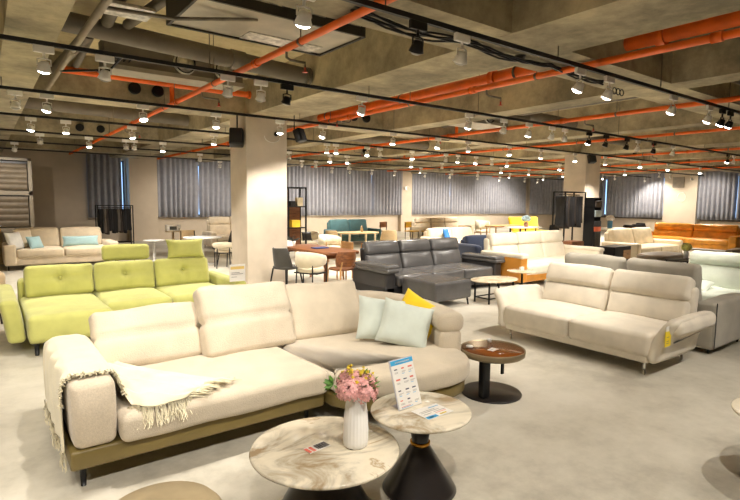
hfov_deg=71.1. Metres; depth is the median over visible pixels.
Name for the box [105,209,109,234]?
sample
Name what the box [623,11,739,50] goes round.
pipe
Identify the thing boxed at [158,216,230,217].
trim
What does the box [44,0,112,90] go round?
conduit pipe
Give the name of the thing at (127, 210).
sample
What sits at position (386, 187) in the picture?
curtain
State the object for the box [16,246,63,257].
seat cushion
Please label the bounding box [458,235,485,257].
armchair
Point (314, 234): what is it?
lounge chair
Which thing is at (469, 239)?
cushion
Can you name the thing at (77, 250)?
seat cushion
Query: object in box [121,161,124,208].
window
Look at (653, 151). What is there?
track spotlight
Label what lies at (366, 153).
track spotlight
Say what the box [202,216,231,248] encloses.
armchair
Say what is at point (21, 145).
ceiling beam
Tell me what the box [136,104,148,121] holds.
track spotlight
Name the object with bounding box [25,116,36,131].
track spotlight
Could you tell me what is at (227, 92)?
track spotlight
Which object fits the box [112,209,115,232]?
sample
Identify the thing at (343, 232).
dining table
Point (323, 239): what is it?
lounge chair
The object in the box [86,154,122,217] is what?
curtain
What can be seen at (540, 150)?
track spotlight
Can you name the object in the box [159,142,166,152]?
track spotlight
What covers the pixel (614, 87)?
cable coil
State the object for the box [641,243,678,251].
seat cushion
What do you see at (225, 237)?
seat cushion
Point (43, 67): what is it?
track spotlight
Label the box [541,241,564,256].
cushion
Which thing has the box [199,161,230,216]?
curtain
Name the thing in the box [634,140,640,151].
track spotlight
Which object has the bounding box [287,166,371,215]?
curtain
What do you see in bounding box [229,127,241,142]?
speaker
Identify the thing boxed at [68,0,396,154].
pipe
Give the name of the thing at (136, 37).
duct
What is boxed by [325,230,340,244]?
dining chair
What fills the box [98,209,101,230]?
sample
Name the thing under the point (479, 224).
lounge chair
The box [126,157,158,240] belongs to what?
wall
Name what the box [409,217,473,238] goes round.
sofa
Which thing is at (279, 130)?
track spotlight
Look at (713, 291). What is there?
seat cushion
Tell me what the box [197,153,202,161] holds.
track spotlight
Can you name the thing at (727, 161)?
track spotlight
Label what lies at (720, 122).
track spotlight
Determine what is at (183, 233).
dining chair
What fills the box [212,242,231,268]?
dining chair
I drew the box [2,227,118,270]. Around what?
sofa
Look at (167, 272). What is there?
cushion
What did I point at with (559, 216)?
sample
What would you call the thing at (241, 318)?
cushion
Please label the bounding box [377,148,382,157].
track spotlight
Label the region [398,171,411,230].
pillar
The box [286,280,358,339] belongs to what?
cushion
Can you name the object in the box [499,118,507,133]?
track spotlight
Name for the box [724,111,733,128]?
track spotlight
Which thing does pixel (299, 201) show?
storage box
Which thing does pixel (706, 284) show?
cushion
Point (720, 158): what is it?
ceiling beam
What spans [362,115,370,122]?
pipe sleeve
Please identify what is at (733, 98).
pipe
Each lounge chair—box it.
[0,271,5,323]
[295,230,319,251]
[318,234,341,261]
[474,220,489,234]
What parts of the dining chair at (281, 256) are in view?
backrest, seat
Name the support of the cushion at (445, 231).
on the sofa at (459, 233)
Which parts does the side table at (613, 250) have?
drawer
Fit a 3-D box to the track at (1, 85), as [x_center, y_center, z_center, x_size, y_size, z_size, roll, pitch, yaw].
[5.762,-3.264,15.041,33.500,0.840,0.036,-3,7,-37]
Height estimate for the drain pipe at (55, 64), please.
0.168 m
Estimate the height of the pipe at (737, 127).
0.935 m
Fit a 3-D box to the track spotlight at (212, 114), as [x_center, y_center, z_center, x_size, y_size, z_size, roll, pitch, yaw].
[-2.629,-2.206,8.843,0.135,0.268,0.160,2,6,15]
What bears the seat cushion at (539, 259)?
on the sofa at (533, 250)
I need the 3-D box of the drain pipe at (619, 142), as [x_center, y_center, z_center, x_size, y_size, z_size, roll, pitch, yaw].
[6.361,-3.200,14.745,3.501,0.217,0.200,-3,7,-37]
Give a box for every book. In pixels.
[311,247,328,248]
[593,231,600,246]
[594,210,601,216]
[594,221,600,226]
[594,227,600,231]
[595,201,601,206]
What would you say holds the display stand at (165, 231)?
on the floor
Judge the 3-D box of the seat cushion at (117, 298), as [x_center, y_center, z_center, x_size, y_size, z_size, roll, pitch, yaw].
[-3.256,0.702,7.083,0.794,0.279,1.154,-3,7,-37]
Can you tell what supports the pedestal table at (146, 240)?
on the floor
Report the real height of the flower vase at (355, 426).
0.300 m
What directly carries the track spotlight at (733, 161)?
hanging from the track at (2, 36)
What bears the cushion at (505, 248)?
on the sofa at (533, 250)
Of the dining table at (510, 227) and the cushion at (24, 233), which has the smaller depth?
the cushion at (24, 233)
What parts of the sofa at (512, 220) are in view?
backrest, seat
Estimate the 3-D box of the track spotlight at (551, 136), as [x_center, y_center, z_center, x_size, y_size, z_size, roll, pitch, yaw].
[3.515,-2.258,10.053,0.180,0.269,0.131,-3,7,-37]
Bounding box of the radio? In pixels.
[165,225,180,230]
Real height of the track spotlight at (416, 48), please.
0.268 m
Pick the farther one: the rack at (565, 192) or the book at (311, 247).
the rack at (565, 192)
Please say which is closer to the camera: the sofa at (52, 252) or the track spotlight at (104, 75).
the track spotlight at (104, 75)
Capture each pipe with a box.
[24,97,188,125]
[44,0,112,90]
[50,36,92,74]
[50,66,250,101]
[60,58,121,71]
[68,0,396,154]
[72,38,93,67]
[100,0,126,27]
[106,6,257,20]
[122,0,165,29]
[157,28,739,158]
[291,95,739,157]
[311,126,739,167]
[317,66,538,120]
[349,136,428,149]
[387,147,739,171]
[441,97,636,127]
[445,159,739,174]
[492,166,739,176]
[506,115,530,119]
[524,113,577,127]
[578,136,627,145]
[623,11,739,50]
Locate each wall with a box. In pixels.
[0,149,526,240]
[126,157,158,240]
[526,171,739,230]
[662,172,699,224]
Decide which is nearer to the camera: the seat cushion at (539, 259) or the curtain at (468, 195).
the seat cushion at (539, 259)
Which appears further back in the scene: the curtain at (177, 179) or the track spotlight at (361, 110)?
the curtain at (177, 179)
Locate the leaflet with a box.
[411,403,452,419]
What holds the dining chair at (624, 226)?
on the floor
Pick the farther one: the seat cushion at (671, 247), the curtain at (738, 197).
the curtain at (738, 197)
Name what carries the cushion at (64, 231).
on the sofa at (52, 252)
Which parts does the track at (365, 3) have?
hanger rod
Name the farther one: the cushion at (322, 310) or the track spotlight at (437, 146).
the track spotlight at (437, 146)
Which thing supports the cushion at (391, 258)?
on the leather sofa at (383, 266)
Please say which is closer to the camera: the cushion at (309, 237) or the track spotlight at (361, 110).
the track spotlight at (361, 110)
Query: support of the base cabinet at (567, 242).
on the floor
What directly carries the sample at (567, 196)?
hanging from the rack at (565, 192)
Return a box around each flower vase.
[343,397,367,449]
[606,215,614,227]
[681,243,691,258]
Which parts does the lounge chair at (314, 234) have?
seat, backrest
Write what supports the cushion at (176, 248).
on the sofa at (54, 300)
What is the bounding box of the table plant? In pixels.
[287,236,298,245]
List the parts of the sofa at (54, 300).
armrest, leg, frame, armrest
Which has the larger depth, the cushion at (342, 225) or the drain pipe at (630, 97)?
the cushion at (342, 225)
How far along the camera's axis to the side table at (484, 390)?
4.63 m
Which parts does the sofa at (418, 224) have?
armrest, armrest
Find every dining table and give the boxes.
[287,244,358,281]
[337,231,378,247]
[504,226,541,231]
[601,227,620,229]
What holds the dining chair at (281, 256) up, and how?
on the floor
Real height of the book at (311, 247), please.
0.020 m
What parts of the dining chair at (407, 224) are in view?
backrest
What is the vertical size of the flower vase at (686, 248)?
0.368 m
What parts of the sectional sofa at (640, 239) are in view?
frame, armrest, armrest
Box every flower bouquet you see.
[323,364,379,404]
[522,215,530,226]
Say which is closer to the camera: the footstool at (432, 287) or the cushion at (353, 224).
the footstool at (432, 287)
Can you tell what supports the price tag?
hanging from the sofa at (623, 313)
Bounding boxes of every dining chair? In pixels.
[180,230,194,257]
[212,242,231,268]
[217,231,231,266]
[270,247,302,284]
[294,252,326,282]
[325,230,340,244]
[327,241,352,279]
[327,251,355,281]
[345,243,362,279]
[379,222,386,231]
[380,230,396,240]
[405,222,418,239]
[549,225,558,229]
[623,225,633,227]
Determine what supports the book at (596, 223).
hanging from the stand at (590, 208)
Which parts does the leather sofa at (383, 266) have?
armrest, frame, frame, armrest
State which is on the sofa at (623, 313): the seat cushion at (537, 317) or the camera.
the seat cushion at (537, 317)
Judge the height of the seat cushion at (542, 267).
0.251 m
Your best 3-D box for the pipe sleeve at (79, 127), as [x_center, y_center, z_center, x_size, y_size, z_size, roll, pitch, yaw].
[-7.722,-3.262,13.781,0.200,0.200,0.060,-3,7,-37]
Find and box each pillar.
[230,113,286,283]
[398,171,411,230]
[562,154,600,240]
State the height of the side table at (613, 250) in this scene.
0.550 m
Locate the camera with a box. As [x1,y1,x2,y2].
[264,132,279,142]
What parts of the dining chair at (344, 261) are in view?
seat, backrest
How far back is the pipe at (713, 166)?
24.95 m
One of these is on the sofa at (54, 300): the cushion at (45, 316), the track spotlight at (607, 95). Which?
the cushion at (45, 316)
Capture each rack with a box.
[95,205,133,243]
[551,191,586,240]
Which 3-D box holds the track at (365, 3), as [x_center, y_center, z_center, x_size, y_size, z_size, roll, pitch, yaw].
[9.055,-2.816,10.659,33.500,0.840,0.036,-3,7,-37]
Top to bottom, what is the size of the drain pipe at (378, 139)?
0.316 m
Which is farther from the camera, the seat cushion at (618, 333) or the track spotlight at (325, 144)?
the track spotlight at (325, 144)
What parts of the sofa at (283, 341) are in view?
leg, armrest, leg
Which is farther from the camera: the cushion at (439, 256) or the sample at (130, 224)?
the sample at (130, 224)
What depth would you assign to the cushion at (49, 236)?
13.45 m
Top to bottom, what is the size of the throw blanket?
0.618 m
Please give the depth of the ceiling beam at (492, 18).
5.22 m
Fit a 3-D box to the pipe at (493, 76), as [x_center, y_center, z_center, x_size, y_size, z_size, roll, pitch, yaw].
[0.614,-2.814,8.833,0.205,0.650,5.600,-3,7,-37]
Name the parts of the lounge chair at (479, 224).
backrest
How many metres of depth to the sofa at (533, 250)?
11.67 m
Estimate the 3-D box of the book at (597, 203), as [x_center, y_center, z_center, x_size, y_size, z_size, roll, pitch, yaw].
[7.090,-1.431,16.088,0.340,0.200,0.080,-3,7,-37]
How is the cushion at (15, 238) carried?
on the sofa at (52, 252)
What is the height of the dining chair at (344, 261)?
0.801 m
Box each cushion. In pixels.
[4,232,24,249]
[13,229,31,246]
[15,227,59,245]
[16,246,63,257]
[20,293,111,342]
[23,263,93,297]
[26,236,43,248]
[59,227,101,245]
[61,244,103,255]
[62,235,98,246]
[88,302,201,365]
[93,259,154,291]
[93,287,171,310]
[110,347,327,441]
[153,257,209,286]
[153,282,214,302]
[166,238,204,258]
[193,281,295,356]
[209,224,230,233]
[217,234,229,241]
[279,332,469,396]
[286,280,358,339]
[301,232,311,240]
[328,219,348,231]
[342,234,358,237]
[348,219,366,230]
[355,295,404,338]
[359,233,377,237]
[365,253,401,267]
[375,297,433,347]
[395,268,430,286]
[400,251,432,267]
[401,288,434,339]
[406,265,463,277]
[415,223,430,227]
[426,227,450,237]
[430,222,444,227]
[431,249,461,264]
[437,262,492,278]
[443,229,449,237]
[444,222,457,227]
[450,227,471,238]
[462,235,485,249]
[489,245,518,252]
[504,299,602,336]
[517,243,542,257]
[527,257,564,262]
[527,260,549,274]
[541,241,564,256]
[542,281,608,310]
[545,255,564,258]
[565,252,626,270]
[569,311,667,356]
[606,228,633,242]
[606,291,689,320]
[626,257,702,299]
[631,227,652,243]
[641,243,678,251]
[641,245,660,252]
[652,235,689,240]
[653,229,692,237]
[683,238,728,245]
[690,263,739,289]
[692,230,737,238]
[701,280,713,290]
[701,286,739,299]
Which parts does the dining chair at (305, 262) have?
seat frame, seat, backrest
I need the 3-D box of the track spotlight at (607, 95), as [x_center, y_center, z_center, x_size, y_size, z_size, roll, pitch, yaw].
[2.776,-1.888,6.061,0.180,0.268,0.132,-3,7,-37]
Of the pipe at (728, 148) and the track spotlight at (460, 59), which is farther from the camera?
the pipe at (728, 148)
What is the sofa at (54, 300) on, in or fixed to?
on the floor
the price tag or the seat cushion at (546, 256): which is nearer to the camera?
the price tag
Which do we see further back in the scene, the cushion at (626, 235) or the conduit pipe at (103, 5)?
the cushion at (626, 235)
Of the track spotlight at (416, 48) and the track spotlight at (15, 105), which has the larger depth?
the track spotlight at (15, 105)
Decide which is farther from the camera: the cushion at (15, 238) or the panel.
the cushion at (15, 238)
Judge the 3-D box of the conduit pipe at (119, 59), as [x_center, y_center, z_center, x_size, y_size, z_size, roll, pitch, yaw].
[-3.659,-2.450,6.917,0.783,0.271,0.356,-1,6,-14]
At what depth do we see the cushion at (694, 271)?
6.38 m
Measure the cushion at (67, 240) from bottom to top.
0.265 m
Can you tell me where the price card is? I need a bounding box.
[303,441,330,453]
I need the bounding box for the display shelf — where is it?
[287,187,306,253]
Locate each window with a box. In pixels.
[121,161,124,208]
[604,177,664,214]
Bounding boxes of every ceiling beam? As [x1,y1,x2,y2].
[0,0,75,151]
[5,134,556,178]
[11,108,627,176]
[29,51,739,172]
[109,0,739,158]
[195,26,739,161]
[262,0,739,123]
[287,98,739,166]
[352,123,739,170]
[411,146,739,173]
[458,156,739,175]
[501,164,739,177]
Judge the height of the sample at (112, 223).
0.876 m
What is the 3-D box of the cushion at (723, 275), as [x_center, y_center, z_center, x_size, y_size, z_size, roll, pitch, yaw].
[5.541,0.442,8.194,0.267,0.405,0.934,-3,7,-37]
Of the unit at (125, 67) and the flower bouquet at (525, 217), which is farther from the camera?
the flower bouquet at (525, 217)
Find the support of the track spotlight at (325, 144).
hanging from the track at (1, 113)
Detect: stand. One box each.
[165,231,179,239]
[388,356,421,410]
[584,198,601,246]
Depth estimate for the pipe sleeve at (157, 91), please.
9.04 m
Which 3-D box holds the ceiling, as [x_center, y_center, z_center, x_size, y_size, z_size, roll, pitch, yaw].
[5.258,-3.841,15.670,36.100,0.200,27.900,-3,7,-37]
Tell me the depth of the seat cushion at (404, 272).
9.38 m
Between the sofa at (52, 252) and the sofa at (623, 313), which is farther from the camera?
the sofa at (52, 252)
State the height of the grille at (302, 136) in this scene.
0.220 m
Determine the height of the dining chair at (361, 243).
0.820 m
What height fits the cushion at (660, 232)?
0.360 m
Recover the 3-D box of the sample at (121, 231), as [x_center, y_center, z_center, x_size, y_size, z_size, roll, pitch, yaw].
[-9.421,-1.132,19.538,0.125,0.956,0.437,-3,7,-37]
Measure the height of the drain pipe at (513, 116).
0.279 m
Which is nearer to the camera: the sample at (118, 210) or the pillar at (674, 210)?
the sample at (118, 210)
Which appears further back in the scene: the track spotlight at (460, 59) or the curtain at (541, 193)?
the curtain at (541, 193)
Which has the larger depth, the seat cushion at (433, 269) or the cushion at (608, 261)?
the seat cushion at (433, 269)
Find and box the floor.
[0,228,739,499]
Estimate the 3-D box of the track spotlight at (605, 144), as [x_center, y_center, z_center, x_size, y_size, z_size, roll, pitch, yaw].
[5.099,-2.353,11.234,0.180,0.269,0.131,-3,7,-37]
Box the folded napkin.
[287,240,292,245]
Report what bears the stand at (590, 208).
on the floor
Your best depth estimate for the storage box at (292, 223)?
14.67 m
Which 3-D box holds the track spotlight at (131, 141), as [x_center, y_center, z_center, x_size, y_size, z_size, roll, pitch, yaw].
[-5.953,-2.641,13.075,0.130,0.268,0.167,3,6,20]
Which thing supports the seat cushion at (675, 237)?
on the leather sofa at (705, 236)
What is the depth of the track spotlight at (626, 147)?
11.72 m
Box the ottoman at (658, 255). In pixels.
[636,251,683,262]
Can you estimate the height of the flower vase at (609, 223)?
0.539 m
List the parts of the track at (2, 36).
hanger rod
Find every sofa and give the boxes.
[0,244,245,355]
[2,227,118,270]
[61,280,469,485]
[323,219,380,241]
[353,237,504,293]
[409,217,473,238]
[420,227,474,242]
[481,230,603,284]
[494,261,715,374]
[508,217,548,231]
[544,252,739,353]
[601,227,682,257]
[651,222,739,249]
[689,250,739,299]
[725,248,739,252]
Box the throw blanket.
[43,334,241,472]
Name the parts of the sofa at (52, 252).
armrest, frame, armrest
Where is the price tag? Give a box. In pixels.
[664,326,670,346]
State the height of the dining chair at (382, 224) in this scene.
0.850 m
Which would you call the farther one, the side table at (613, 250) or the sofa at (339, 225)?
the sofa at (339, 225)
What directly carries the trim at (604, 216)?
attached to the wall at (544, 220)
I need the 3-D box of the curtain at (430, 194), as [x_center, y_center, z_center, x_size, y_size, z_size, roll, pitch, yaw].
[3.677,-3.446,31.405,3.219,2.606,0.246,-3,7,-37]
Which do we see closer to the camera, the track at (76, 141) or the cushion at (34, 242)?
the cushion at (34, 242)
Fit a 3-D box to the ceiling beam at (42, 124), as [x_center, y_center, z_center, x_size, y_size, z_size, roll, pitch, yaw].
[1.302,-3.948,20.969,35.500,0.666,0.700,-3,7,-37]
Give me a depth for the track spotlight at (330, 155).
16.53 m
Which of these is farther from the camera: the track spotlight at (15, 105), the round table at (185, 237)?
the round table at (185, 237)
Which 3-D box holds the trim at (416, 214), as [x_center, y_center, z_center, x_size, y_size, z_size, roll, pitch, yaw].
[6.324,-2.347,33.794,9.800,0.070,0.300,-3,7,-37]
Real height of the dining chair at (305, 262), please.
0.801 m
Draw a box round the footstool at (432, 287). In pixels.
[402,274,470,303]
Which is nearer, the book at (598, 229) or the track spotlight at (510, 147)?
the track spotlight at (510, 147)
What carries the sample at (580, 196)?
hanging from the rack at (565, 192)
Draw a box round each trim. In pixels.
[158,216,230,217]
[310,215,389,215]
[416,214,479,214]
[601,215,661,218]
[699,219,739,221]
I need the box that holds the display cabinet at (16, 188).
[0,157,34,241]
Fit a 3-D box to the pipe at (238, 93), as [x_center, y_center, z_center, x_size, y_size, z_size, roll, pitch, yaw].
[-3.634,-2.733,8.850,3.370,0.400,0.143,-3,7,-37]
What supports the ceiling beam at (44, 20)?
attached to the ceiling
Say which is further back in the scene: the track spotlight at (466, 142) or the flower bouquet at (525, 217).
the flower bouquet at (525, 217)
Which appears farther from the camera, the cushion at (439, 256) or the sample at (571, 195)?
the sample at (571, 195)
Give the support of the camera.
attached to the pillar at (259, 168)
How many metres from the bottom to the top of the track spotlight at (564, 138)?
0.269 m
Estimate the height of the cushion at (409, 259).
0.354 m
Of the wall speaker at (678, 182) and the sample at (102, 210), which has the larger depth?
the wall speaker at (678, 182)
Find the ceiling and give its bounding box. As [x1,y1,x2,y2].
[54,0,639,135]
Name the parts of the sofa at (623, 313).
armrest, frame, leg, frame, armrest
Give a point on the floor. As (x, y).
(585, 424)
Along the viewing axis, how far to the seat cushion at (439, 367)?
4.31 m
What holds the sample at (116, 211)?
hanging from the rack at (97, 207)
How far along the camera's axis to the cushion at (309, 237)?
15.78 m
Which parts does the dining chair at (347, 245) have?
backrest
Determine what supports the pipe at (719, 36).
hanging from the ceiling
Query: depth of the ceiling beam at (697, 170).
27.25 m
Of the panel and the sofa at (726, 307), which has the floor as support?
the sofa at (726, 307)
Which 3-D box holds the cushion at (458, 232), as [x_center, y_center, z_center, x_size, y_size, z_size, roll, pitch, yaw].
[3.252,-0.583,18.614,1.068,0.502,0.308,-3,7,-37]
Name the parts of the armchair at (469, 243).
armrest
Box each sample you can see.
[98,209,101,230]
[101,209,104,233]
[104,209,106,232]
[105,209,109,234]
[108,208,111,230]
[111,209,113,230]
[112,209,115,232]
[115,209,117,232]
[117,208,120,230]
[118,209,122,232]
[122,209,124,230]
[123,209,126,232]
[126,208,128,229]
[129,209,131,229]
[554,195,566,225]
[557,196,569,228]
[566,195,571,225]
[566,196,568,226]
[569,196,581,227]
[571,195,576,223]
[571,196,573,225]
[573,196,575,225]
[575,196,578,225]
[577,196,579,226]
[581,196,582,222]
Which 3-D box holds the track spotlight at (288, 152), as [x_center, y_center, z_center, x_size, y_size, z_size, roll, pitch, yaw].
[-2.446,-2.851,15.677,0.180,0.268,0.129,-3,7,-37]
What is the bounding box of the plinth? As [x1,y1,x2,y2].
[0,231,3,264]
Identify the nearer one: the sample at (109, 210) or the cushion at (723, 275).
the cushion at (723, 275)
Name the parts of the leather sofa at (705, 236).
frame, armrest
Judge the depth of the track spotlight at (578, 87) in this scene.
5.66 m
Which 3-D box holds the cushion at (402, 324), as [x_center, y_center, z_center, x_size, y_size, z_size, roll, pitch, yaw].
[0.320,0.678,4.702,0.544,0.462,0.257,1,5,4]
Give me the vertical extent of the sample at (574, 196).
0.996 m
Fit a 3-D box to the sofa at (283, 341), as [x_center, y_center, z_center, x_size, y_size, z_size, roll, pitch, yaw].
[-0.695,0.832,4.323,3.276,1.015,1.938,-3,7,-37]
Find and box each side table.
[461,339,525,403]
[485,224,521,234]
[507,269,537,284]
[598,245,630,264]
[664,257,688,262]
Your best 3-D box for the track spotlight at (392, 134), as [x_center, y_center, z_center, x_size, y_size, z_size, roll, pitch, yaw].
[0.496,-2.395,11.174,0.165,0.268,0.130,0,5,-3]
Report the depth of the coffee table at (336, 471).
2.75 m
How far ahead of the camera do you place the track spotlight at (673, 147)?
13.11 m
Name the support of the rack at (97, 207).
on the floor
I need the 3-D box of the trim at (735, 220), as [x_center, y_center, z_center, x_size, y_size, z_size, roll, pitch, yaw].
[20.333,-1.378,25.431,0.300,0.140,7.400,-3,7,-37]
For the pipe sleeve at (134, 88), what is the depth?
8.81 m
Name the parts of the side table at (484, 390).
post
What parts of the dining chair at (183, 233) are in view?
backrest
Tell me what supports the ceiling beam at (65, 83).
attached to the ceiling
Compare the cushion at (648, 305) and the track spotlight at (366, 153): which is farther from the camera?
the track spotlight at (366, 153)
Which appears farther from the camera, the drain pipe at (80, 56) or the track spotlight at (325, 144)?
the track spotlight at (325, 144)
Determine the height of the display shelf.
2.120 m
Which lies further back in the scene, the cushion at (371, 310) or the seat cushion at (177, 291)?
the seat cushion at (177, 291)
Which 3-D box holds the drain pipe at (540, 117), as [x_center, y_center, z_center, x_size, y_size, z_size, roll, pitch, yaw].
[3.577,-2.990,11.544,3.403,0.267,0.220,-3,7,-37]
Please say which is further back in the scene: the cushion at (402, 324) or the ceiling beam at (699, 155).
the ceiling beam at (699, 155)
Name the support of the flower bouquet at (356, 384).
in the flower vase at (355, 426)
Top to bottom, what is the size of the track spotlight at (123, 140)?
0.268 m
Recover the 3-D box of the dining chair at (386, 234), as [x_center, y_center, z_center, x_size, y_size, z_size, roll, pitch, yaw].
[0.577,-0.199,16.181,0.564,0.862,0.588,0,5,-8]
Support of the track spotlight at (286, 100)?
hanging from the track at (2, 36)
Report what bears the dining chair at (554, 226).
on the floor
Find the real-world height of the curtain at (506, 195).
2.605 m
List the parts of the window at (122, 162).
glass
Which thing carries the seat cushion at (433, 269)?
on the leather sofa at (383, 266)
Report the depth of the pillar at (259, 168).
10.30 m
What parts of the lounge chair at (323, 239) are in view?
backrest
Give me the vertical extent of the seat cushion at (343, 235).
0.254 m
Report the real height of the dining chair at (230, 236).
0.922 m
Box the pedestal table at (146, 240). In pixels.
[143,239,164,261]
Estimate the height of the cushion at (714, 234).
0.361 m
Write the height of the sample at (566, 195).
0.971 m
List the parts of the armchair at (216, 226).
armrest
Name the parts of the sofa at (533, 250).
frame, armrest, frame, armrest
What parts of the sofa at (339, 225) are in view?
armrest, frame, armrest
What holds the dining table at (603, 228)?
on the floor
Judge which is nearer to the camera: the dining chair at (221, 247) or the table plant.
the table plant
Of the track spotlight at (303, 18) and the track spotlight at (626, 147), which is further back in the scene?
the track spotlight at (626, 147)
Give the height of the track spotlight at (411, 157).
0.267 m
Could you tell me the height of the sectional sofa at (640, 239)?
0.979 m
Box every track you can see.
[0,34,739,155]
[0,77,739,171]
[0,106,703,175]
[0,117,650,177]
[0,139,605,178]
[0,141,563,179]
[342,0,739,114]
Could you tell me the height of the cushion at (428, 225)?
0.372 m
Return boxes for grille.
[299,128,306,139]
[590,155,596,161]
[672,177,684,187]
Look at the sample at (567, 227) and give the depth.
15.95 m
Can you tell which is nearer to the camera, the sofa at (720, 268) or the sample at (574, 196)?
the sofa at (720, 268)
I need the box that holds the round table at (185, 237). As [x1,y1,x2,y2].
[183,236,221,264]
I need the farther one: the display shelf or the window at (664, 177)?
the window at (664, 177)
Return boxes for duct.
[61,12,312,83]
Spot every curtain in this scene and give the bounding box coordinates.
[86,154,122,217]
[157,158,198,216]
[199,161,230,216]
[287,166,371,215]
[371,170,402,214]
[411,173,449,214]
[449,174,489,213]
[488,176,526,213]
[529,176,605,215]
[606,173,664,217]
[697,171,738,219]
[736,173,739,219]
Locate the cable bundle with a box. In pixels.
[350,6,603,84]
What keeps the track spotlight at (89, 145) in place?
hanging from the track at (3, 129)
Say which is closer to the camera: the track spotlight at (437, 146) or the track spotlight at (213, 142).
the track spotlight at (213, 142)
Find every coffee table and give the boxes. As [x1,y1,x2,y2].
[119,481,221,499]
[249,416,399,499]
[370,391,471,499]
[470,276,517,304]
[731,397,739,415]
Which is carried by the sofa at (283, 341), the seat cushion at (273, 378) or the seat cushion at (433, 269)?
the seat cushion at (273, 378)
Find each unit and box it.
[98,40,244,91]
[166,0,365,55]
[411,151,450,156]
[448,119,507,129]
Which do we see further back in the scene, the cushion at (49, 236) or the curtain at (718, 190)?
the curtain at (718, 190)
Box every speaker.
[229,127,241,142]
[672,177,685,201]
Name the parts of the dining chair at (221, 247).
leg, backrest, seat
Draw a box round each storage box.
[289,201,295,205]
[289,220,299,226]
[295,198,302,205]
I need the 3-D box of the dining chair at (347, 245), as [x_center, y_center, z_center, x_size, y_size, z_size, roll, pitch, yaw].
[-0.683,0.227,11.747,0.448,0.820,0.450,-3,7,-37]
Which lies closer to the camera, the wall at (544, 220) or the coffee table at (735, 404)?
the coffee table at (735, 404)
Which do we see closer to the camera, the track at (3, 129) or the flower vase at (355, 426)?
the flower vase at (355, 426)
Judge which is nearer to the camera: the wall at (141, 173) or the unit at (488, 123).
the unit at (488, 123)
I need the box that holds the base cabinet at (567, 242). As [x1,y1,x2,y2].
[562,240,583,245]
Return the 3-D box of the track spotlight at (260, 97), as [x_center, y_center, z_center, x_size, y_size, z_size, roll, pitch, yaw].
[-1.359,-1.963,6.420,0.180,0.269,0.131,-3,7,-37]
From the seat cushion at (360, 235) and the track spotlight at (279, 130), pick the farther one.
the seat cushion at (360, 235)
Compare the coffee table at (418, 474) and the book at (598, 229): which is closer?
the coffee table at (418, 474)
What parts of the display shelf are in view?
panel, panel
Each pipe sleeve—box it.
[75,123,83,130]
[96,125,104,132]
[128,82,140,94]
[151,85,163,96]
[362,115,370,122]
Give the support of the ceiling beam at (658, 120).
attached to the ceiling
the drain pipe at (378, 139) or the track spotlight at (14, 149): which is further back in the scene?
the drain pipe at (378, 139)
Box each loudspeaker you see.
[229,115,243,147]
[293,115,306,142]
[587,155,596,163]
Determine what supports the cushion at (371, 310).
on the sofa at (283, 341)
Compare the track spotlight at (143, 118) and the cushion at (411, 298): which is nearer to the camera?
the cushion at (411, 298)
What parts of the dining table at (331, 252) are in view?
leg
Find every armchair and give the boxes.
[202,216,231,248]
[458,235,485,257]
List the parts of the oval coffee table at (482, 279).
leg, leg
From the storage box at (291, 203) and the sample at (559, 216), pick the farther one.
the sample at (559, 216)
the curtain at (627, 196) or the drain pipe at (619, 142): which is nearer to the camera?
the drain pipe at (619, 142)
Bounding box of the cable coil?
[612,87,623,95]
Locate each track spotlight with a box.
[7,89,22,109]
[10,142,18,151]
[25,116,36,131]
[32,44,54,73]
[35,133,43,144]
[39,93,53,112]
[60,120,70,134]
[84,136,92,147]
[95,54,114,81]
[122,139,129,149]
[127,126,136,138]
[130,140,137,150]
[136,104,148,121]
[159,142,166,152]
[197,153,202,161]
[210,112,220,128]
[210,133,217,144]
[220,74,235,97]
[254,79,267,102]
[275,119,284,134]
[280,83,293,105]
[287,151,291,159]
[294,0,315,28]
[319,124,326,138]
[324,143,329,153]
[327,154,332,162]
[333,144,338,153]
[344,155,349,163]
[356,95,367,115]
[364,146,369,156]
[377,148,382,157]
[389,132,396,144]
[409,19,427,55]
[409,150,414,159]
[434,137,440,149]
[453,32,470,65]
[464,113,473,129]
[465,141,470,151]
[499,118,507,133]
[506,145,511,155]
[525,122,532,137]
[538,149,543,158]
[548,126,555,140]
[561,128,568,141]
[572,67,586,93]
[585,132,591,144]
[601,75,614,99]
[602,135,608,147]
[623,138,629,149]
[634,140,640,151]
[650,143,656,153]
[666,94,677,114]
[669,145,675,155]
[702,105,712,123]
[715,109,725,126]
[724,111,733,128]
[725,154,729,163]
[730,155,735,163]
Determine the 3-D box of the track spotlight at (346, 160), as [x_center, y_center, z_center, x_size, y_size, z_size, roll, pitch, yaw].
[-0.747,-2.954,16.946,0.180,0.268,0.129,-3,7,-37]
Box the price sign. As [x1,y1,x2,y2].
[229,264,244,281]
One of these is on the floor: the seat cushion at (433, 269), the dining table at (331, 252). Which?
the dining table at (331, 252)
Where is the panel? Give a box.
[104,0,155,21]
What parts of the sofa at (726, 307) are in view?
armrest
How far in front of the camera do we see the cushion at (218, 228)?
19.03 m

